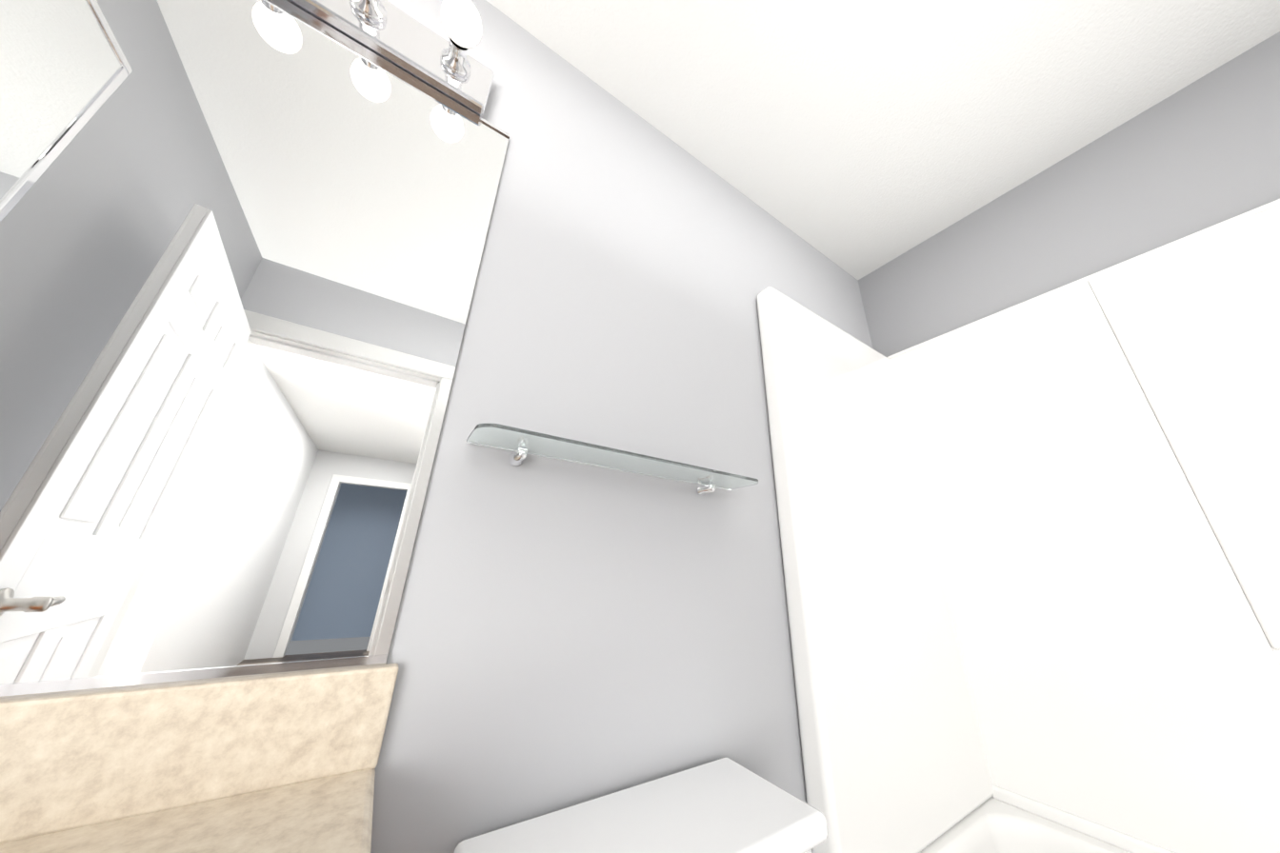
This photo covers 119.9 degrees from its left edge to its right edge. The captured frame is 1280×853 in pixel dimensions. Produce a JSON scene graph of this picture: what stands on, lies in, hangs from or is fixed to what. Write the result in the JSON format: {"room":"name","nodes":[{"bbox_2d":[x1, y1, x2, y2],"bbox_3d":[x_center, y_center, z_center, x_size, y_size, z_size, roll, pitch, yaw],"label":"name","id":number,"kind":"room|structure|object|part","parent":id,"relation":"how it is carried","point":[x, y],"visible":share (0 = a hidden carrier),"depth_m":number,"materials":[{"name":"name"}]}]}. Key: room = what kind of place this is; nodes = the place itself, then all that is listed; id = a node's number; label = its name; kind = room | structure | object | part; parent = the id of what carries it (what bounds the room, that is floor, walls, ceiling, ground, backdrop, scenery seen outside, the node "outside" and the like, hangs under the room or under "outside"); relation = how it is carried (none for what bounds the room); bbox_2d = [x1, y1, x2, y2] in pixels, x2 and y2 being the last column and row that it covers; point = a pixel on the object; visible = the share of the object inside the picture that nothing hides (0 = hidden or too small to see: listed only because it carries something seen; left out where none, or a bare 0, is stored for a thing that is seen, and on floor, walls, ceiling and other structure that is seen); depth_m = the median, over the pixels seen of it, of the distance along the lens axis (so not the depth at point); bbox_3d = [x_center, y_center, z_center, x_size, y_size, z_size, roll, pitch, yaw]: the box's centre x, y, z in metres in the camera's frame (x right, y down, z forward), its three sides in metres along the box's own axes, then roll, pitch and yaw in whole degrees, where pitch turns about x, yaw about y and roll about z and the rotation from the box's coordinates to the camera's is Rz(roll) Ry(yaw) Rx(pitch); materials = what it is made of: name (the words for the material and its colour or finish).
{"room":"bathroom","nodes":[
{"label":"bathroom","id":0,"kind":"room"},
{"bbox_2d":[370,0,873,852],"bbox_3d":[-0.036,0.177,0.814,2.700,2.440,0.120,14,-24,-30],"label":"wall","id":1,"kind":"structure","parent":0,"point":[567,632],"depth_m":0.76,"materials":[{"name":"grey paint"}]},
{"bbox_2d":[0,0,510,699],"bbox_3d":[-0.667,-0.269,0.457,0.839,1.045,0.008,14,-24,-30],"label":"wall mirror","id":2,"kind":"object","parent":1,"relation":"attached to","point":[242,242],"visible":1,"depth_m":0.48,"materials":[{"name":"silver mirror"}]},
{"bbox_2d":[286,0,494,117],"bbox_3d":[-0.563,-0.831,0.639,0.605,0.132,0.150,14,-24,-30],"label":"vanity light","id":3,"kind":"object","parent":1,"relation":"attached to","point":[407,43],"visible":1,"depth_m":0.74,"materials":[{"name":"silver metal"}]},
{"bbox_2d":[466,423,758,496],"bbox_3d":[-0.007,0.086,0.716,0.600,0.030,0.115,14,-24,-30],"label":"glass shelf","id":4,"kind":"object","parent":1,"relation":"attached to","point":[522,444],"visible":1,"depth_m":0.66,"materials":[{"name":"clear glass"}]},
{"bbox_3d":[-0.028,0.098,0.744,0.456,0.025,0.041,14,-24,-30],"label":"glass shelf rail mount","id":5,"kind":"part","parent":4,"relation":"part of","materials":[{"name":"silver metal"}]},
{"bbox_2d":[486,0,1279,279],"bbox_3d":[1.407,-1.871,-1.153,3.120,0.080,5.956,14,-24,-30],"label":"ceiling","id":6,"kind":"structure","parent":0,"point":[857,139],"depth_m":1.08,"materials":[{"name":"white paint"}]},
{"bbox_2d":[858,31,1279,357],"bbox_3d":[1.529,0.204,0.755,0.120,2.440,1.656,14,-24,-30],"label":"wall","id":7,"kind":"structure","parent":0,"point":[1203,152],"depth_m":1.16,"materials":[{"name":"grey paint"}]},
{"bbox_3d":[1.333,0.475,-2.042,3.120,0.060,5.956,14,-24,-30],"label":"floor","id":8,"kind":"structure","parent":0,"visible":0},
{"bbox_2d":[0,663,399,852],"bbox_3d":[-0.519,0.612,-0.073,0.945,0.970,0.508,14,-24,-30],"label":"bathroom vanity","id":9,"kind":"object","parent":8,"relation":"on","point":[287,763],"visible":1,"depth_m":0.36,"materials":[{"name":"beige stone"}]},
{"bbox_2d":[453,758,828,852],"bbox_3d":[0.138,0.834,0.178,0.476,0.772,0.703,14,-24,-30],"label":"toilet","id":10,"kind":"object","parent":8,"relation":"on","point":[725,806],"visible":0.96,"depth_m":0.51,"materials":[{"name":"white ceramic"}]},
{"bbox_2d":[756,199,1279,852],"bbox_3d":[1.108,0.187,0.548,0.799,2.300,1.530,14,-24,-30],"label":"shower","id":11,"kind":"object","parent":8,"relation":"on","point":[1030,555],"visible":1,"depth_m":0.97,"materials":[{"name":"white plastic"}]}
]}

